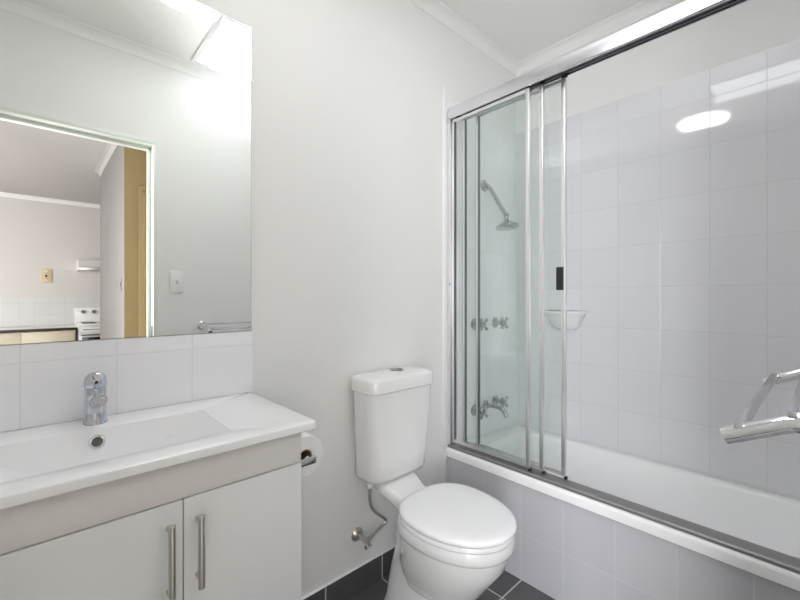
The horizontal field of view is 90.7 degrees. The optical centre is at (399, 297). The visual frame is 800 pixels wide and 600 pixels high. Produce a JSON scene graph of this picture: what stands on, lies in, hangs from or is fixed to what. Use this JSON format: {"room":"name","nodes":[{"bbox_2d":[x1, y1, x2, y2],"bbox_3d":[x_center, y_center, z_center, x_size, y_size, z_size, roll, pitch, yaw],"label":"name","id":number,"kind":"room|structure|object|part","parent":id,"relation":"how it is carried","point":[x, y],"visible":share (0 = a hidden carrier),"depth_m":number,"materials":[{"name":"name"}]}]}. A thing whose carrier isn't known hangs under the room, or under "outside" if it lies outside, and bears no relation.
{"room":"bathroom","nodes":[
{"label":"bathroom","id":0,"kind":"room"},
{"bbox_2d":[0,0,515,597],"bbox_3d":[-0.249,-0.100,1.507,2.600,2.460,0.100,0,0,-43],"label":"wall","id":1,"kind":"structure","parent":0,"point":[347,95],"depth_m":1.48,"materials":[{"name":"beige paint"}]},
{"bbox_2d":[0,0,250,344],"bbox_3d":[-0.778,-0.369,0.946,0.852,0.946,0.006,0,0,-43],"label":"wall mirror","id":2,"kind":"object","parent":1,"relation":"attached to","point":[125,125],"visible":1,"depth_m":1.00,"materials":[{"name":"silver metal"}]},
{"bbox_2d":[0,331,252,431],"bbox_3d":[-0.778,0.199,0.946,0.862,0.188,0.006,0,0,-43],"label":"tile backsplash","id":3,"kind":"structure","parent":1,"relation":"attached to","point":[41,384],"depth_m":1.00,"materials":[{"name":"white tile"}]},
{"bbox_2d":[301,545,394,599],"bbox_3d":[-0.157,1.032,1.518,1.031,0.004,0.010,0,0,-43],"label":"trim","id":4,"kind":"structure","parent":1,"relation":"attached to","point":[393,546],"depth_m":1.48,"materials":[{"name":"white plastic"}]},
{"bbox_2d":[304,547,394,599],"bbox_3d":[-0.157,1.082,1.518,1.031,0.096,0.008,0,0,-43],"label":"baseboard","id":5,"kind":"structure","parent":1,"relation":"attached to","point":[348,586],"depth_m":1.51,"materials":[{"name":"grey tile"}]},
{"bbox_2d":[351,483,386,549],"bbox_3d":[-0.107,0.807,1.508,0.125,0.258,0.090,0,0,-43],"label":"valve","id":6,"kind":"object","parent":1,"relation":"attached to","point":[357,535],"visible":0.99,"depth_m":1.49,"materials":[{"name":"metal"}]},
{"bbox_3d":[-0.120,0.922,1.474,0.031,0.029,0.032,0,0,-43],"label":"handle","id":7,"kind":"part","parent":6,"relation":"part of","materials":[{"name":"silver metal"}]},
{"bbox_2d":[443,86,444,446],"bbox_3d":[0.206,-0.144,1.854,0.012,1.688,0.009,0,0,-43],"label":"trim","id":8,"kind":"structure","parent":1,"relation":"attached to","point":[443,86],"depth_m":1.85,"materials":[{"name":"white plastic"}]},
{"bbox_2d":[409,0,518,75],"bbox_3d":[-0.200,-1.305,1.454,2.400,0.050,0.045,0,0,-43],"label":"trim","id":9,"kind":"structure","parent":1,"relation":"attached to","point":[436,9],"depth_m":1.95,"materials":[{"name":"white paint"}]},
{"bbox_2d":[471,404,487,419],"bbox_3d":[0.401,0.572,1.984,0.063,0.063,0.068,0,0,-43],"label":"tap","id":10,"kind":"object","parent":1,"relation":"attached to","point":[473,409],"visible":0.79,"depth_m":1.97,"materials":[{"name":"silver metal"}]},
{"bbox_3d":[0.417,0.572,1.966,0.063,0.063,0.019,0,0,-43],"label":"cross handle","id":11,"kind":"part","parent":10,"relation":"part of","materials":[{"name":"silver metal"}]},
{"bbox_2d":[471,318,487,330],"bbox_3d":[0.401,0.135,1.984,0.063,0.063,0.068,0,0,-43],"label":"tap","id":12,"kind":"object","parent":1,"relation":"attached to","point":[473,322],"visible":0.76,"depth_m":1.97,"materials":[{"name":"silver metal"}]},
{"bbox_3d":[0.417,0.135,1.966,0.063,0.063,0.019,0,0,-43],"label":"cross handle","id":13,"kind":"part","parent":12,"relation":"part of","materials":[{"name":"silver metal"}]},
{"bbox_2d":[444,98,515,458],"bbox_3d":[0.439,-0.090,2.070,0.625,1.700,0.006,0,0,-43],"label":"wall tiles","id":14,"kind":"structure","parent":1,"relation":"attached to","point":[497,143],"depth_m":2.09,"materials":[{"name":"white tile"}]},
{"bbox_2d":[482,400,507,417],"bbox_3d":[0.492,0.569,2.022,0.056,0.064,0.137,0,0,-43],"label":"spout","id":15,"kind":"object","parent":1,"relation":"attached to","point":[485,402],"visible":0.9,"depth_m":2.01,"materials":[{"name":"silver metal"}]},
{"bbox_2d":[481,180,518,230],"bbox_3d":[0.505,-0.477,1.995,0.112,0.276,0.195,0,0,-43],"label":"shower","id":16,"kind":"object","parent":1,"relation":"attached to","point":[506,225],"visible":1,"depth_m":1.98,"materials":[{"name":"silver metal"}]},
{"bbox_3d":[0.488,-0.497,2.013,0.021,0.194,0.139,0,0,-43],"label":"arm","id":17,"kind":"part","parent":16,"relation":"part of","materials":[{"name":"silver metal"}]},
{"bbox_2d":[492,317,508,328],"bbox_3d":[0.536,0.135,2.110,0.063,0.063,0.068,0,0,-43],"label":"tap","id":18,"kind":"object","parent":1,"relation":"attached to","point":[495,322],"visible":1,"depth_m":2.10,"materials":[{"name":"silver metal"}]},
{"bbox_3d":[0.553,0.135,2.092,0.063,0.063,0.019,0,0,-43],"label":"cross handle","id":19,"kind":"part","parent":18,"relation":"part of","materials":[{"name":"silver metal"}]},
{"bbox_2d":[492,395,508,407],"bbox_3d":[0.536,0.555,2.110,0.063,0.063,0.068,0,0,-43],"label":"tap","id":20,"kind":"object","parent":1,"relation":"attached to","point":[495,400],"visible":0.9,"depth_m":2.10,"materials":[{"name":"silver metal"}]},
{"bbox_3d":[0.553,0.555,2.092,0.063,0.063,0.019,0,0,-43],"label":"cross handle","id":21,"kind":"part","parent":20,"relation":"part of","materials":[{"name":"silver metal"}]},
{"bbox_2d":[446,456,799,599],"bbox_3d":[0.661,0.940,1.408,0.020,0.381,1.280,0,0,-43],"label":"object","id":22,"kind":"structure","parent":1,"relation":"attached to","point":[563,550],"depth_m":1.37,"materials":[{"name":"white tile"}]},
{"bbox_2d":[301,432,322,477],"bbox_3d":[-0.277,0.414,1.061,0.107,0.107,0.092,0,0,-43],"label":"toilet roll","id":23,"kind":"object","parent":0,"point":[311,445],"visible":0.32,"depth_m":1.04,"materials":[{"name":"white paper"}]},
{"bbox_2d":[348,570,554,599],"bbox_3d":[0.219,1.180,1.000,2.600,0.100,1.480,0,0,-43],"label":"floor","id":24,"kind":"structure","parent":0,"point":[507,586],"depth_m":1.52,"materials":[{"name":"grey tile"}]},
{"bbox_2d":[0,433,300,599],"bbox_3d":[-0.627,0.722,0.792,0.765,0.816,0.412,0,0,-43],"label":"vanity cabinet","id":25,"kind":"object","parent":24,"relation":"on","point":[227,525],"visible":0.89,"depth_m":0.74,"materials":[{"name":"laminate"}]},
{"bbox_3d":[-0.515,0.696,0.676,0.256,0.618,0.016,0,0,-43],"label":"door","id":26,"kind":"part","parent":25,"relation":"part of","materials":[{"name":"white laminate"}]},
{"bbox_2d":[0,392,315,509],"bbox_3d":[-0.638,0.336,0.806,0.837,0.083,0.400,0,0,-43],"label":"basin","id":27,"kind":"object","parent":25,"relation":"in","point":[37,463],"visible":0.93,"depth_m":0.86,"materials":[{"name":"white ceramic"}]},
{"bbox_2d":[83,372,107,425],"bbox_3d":[-0.690,0.234,0.901,0.047,0.119,0.123,0,0,-43],"label":"mixer tap","id":28,"kind":"object","parent":27,"relation":"on","point":[94,383],"visible":1,"depth_m":0.91,"materials":[{"name":"silver metal"}]},
{"bbox_3d":[-0.716,0.192,0.929,0.044,0.035,0.044,0,0,-43],"label":"handle","id":29,"kind":"part","parent":28,"relation":"part of","materials":[{"name":"silver metal"}]},
{"bbox_3d":[-0.697,0.185,0.908,0.018,0.018,0.036,0,0,-43],"label":"lever","id":30,"kind":"part","parent":28,"relation":"part of","materials":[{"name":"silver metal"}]},
{"bbox_3d":[-0.683,0.237,0.893,0.030,0.049,0.091,0,0,-43],"label":"spout","id":31,"kind":"part","parent":28,"relation":"part of","materials":[{"name":"silver metal"}]},
{"bbox_3d":[-0.422,0.490,0.727,0.012,0.150,0.037,0,0,-43],"label":"handle","id":32,"kind":"part","parent":25,"relation":"part of","materials":[{"name":"metal"}]},
{"bbox_3d":[-0.385,0.484,0.761,0.012,0.138,0.037,0,0,-43],"label":"handle","id":33,"kind":"part","parent":25,"relation":"part of","materials":[{"name":"metal"}]},
{"bbox_3d":[-0.328,0.696,0.849,0.250,0.618,0.016,0,0,-43],"label":"door","id":34,"kind":"part","parent":25,"relation":"part of","materials":[{"name":"white laminate"}]},
{"bbox_2d":[300,452,315,467],"bbox_3d":[-0.285,0.422,1.041,0.074,0.028,0.126,0,0,-43],"label":"toilet roll holder","id":35,"kind":"object","parent":25,"relation":"attached to","point":[307,460],"visible":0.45,"depth_m":1.01,"materials":[{"name":"silver metal"}]},
{"bbox_3d":[-0.289,0.419,1.040,0.060,0.022,0.120,0,0,-43],"label":"arm","id":36,"kind":"part","parent":35,"relation":"part of","materials":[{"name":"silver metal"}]},
{"bbox_2d":[351,366,516,599],"bbox_3d":[0.122,0.705,1.365,0.340,0.849,0.588,0,0,-43],"label":"toilet","id":37,"kind":"object","parent":24,"relation":"on","point":[454,540],"visible":1,"depth_m":1.35,"materials":[{"name":"white ceramic"}]},
{"bbox_3d":[-0.022,0.313,1.528,0.332,0.059,0.152,0,0,-43],"label":"cistern lid","id":38,"kind":"part","parent":37,"relation":"part of","materials":[{"name":"white ceramic"}]},
{"bbox_3d":[0.189,0.719,1.286,0.325,0.015,0.369,0,0,-43],"label":"seat","id":39,"kind":"part","parent":37,"relation":"part of","materials":[{"name":"white plastic"}]},
{"bbox_3d":[0.191,0.696,1.285,0.331,0.024,0.376,0,0,-43],"label":"seat lid","id":40,"kind":"part","parent":37,"relation":"part of","materials":[{"name":"white plastic"}]},
{"bbox_2d":[446,425,799,591],"bbox_3d":[0.875,0.870,1.601,0.618,0.330,1.272,0,0,-43],"label":"bathtub","id":41,"kind":"object","parent":24,"relation":"on","point":[766,519],"visible":0.39,"depth_m":1.58,"materials":[{"name":"white ceramic"}]},
{"bbox_2d":[447,0,799,573],"bbox_3d":[0.676,-0.093,1.416,0.068,1.595,1.268,0,0,-43],"label":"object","id":42,"kind":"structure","parent":41,"relation":"on","point":[686,13],"depth_m":1.54,"materials":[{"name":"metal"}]},
{"bbox_3d":[0.381,-0.826,1.716,0.011,0.013,0.366,0,0,-43],"label":"rail","id":43,"kind":"part","parent":42,"relation":"part of","materials":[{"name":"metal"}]},
{"bbox_3d":[0.381,0.669,1.716,0.011,0.014,0.366,0,0,-43],"label":"rail","id":44,"kind":"part","parent":42,"relation":"part of","materials":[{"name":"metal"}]},
{"bbox_3d":[0.383,-0.077,1.714,0.015,1.512,0.394,0,0,-43],"label":"sliding panel","id":45,"kind":"part","parent":42,"relation":"part of","materials":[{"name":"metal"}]},
{"bbox_3d":[0.427,-0.826,1.691,0.011,0.013,0.366,0,0,-43],"label":"rail","id":46,"kind":"part","parent":42,"relation":"part of","materials":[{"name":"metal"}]},
{"bbox_3d":[0.427,0.669,1.691,0.011,0.014,0.366,0,0,-43],"label":"rail","id":47,"kind":"part","parent":42,"relation":"part of","materials":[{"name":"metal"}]},
{"bbox_3d":[0.428,-0.077,1.690,0.015,1.512,0.395,0,0,-43],"label":"sliding panel","id":48,"kind":"part","parent":42,"relation":"part of","materials":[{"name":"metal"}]},
{"bbox_3d":[0.487,-0.826,1.651,0.011,0.013,0.384,0,0,-43],"label":"rail","id":49,"kind":"part","parent":42,"relation":"part of","materials":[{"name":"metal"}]},
{"bbox_3d":[0.487,0.669,1.651,0.011,0.014,0.384,0,0,-43],"label":"rail","id":50,"kind":"part","parent":42,"relation":"part of","materials":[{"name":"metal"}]},
{"bbox_3d":[0.489,-0.077,1.649,0.015,1.512,0.413,0,0,-43],"label":"sliding panel","id":51,"kind":"part","parent":42,"relation":"part of","materials":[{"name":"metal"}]},
{"bbox_3d":[0.608,-0.072,1.503,0.008,0.088,0.027,0,0,-43],"label":"finger pull","id":52,"kind":"part","parent":42,"relation":"part of","materials":[{"name":"black plastic"}]},
{"bbox_3d":[0.676,-0.864,1.416,0.068,0.055,1.268,0,0,-43],"label":"header rail","id":53,"kind":"part","parent":42,"relation":"part of","materials":[{"name":"metal"}]},
{"bbox_2d":[439,0,642,60],"bbox_3d":[0.219,-1.390,1.000,2.600,0.120,1.480,0,0,-43],"label":"ceiling","id":54,"kind":"structure","parent":0,"point":[521,28],"depth_m":1.89,"materials":[{"name":"white paint"}]},
{"bbox_2d":[516,0,799,133],"bbox_3d":[1.139,-0.100,1.851,0.094,2.460,1.280,0,0,-43],"label":"wall","id":55,"kind":"structure","parent":0,"point":[751,27],"depth_m":1.72,"materials":[{"name":"beige paint"}]},
{"bbox_2d":[545,310,587,329],"bbox_3d":[0.836,0.117,2.035,0.088,0.096,0.222,0,0,-43],"label":"soap dish","id":56,"kind":"object","parent":55,"relation":"attached to","point":[574,318],"visible":0.83,"depth_m":2.00,"materials":[{"name":"white ceramic"}]},
{"bbox_2d":[516,0,680,75],"bbox_3d":[1.088,-1.305,1.804,0.045,0.050,1.280,0,0,-43],"label":"trim","id":57,"kind":"structure","parent":55,"relation":"attached to","point":[644,8],"depth_m":1.95,"materials":[{"name":"white paint"}]},
{"bbox_2d":[516,39,799,499],"bbox_3d":[1.103,-0.090,1.817,0.006,1.700,1.280,0,0,-43],"label":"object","id":58,"kind":"structure","parent":55,"relation":"attached to","point":[683,195],"depth_m":1.71,"materials":[{"name":"white tile"}]},
{"bbox_3d":[0.688,-0.100,0.494,2.600,2.460,0.100,0,0,-43],"label":"wall","id":59,"kind":"structure","parent":0,"visible":0},
{"bbox_2d":[720,368,799,443],"bbox_3d":[0.705,0.172,0.686,0.572,0.069,0.159,0,0,-43],"label":"towel rail","id":60,"kind":"object","parent":59,"relation":"attached to","point":[744,429],"visible":1,"depth_m":0.55,"materials":[{"name":"silver metal"}]}
]}

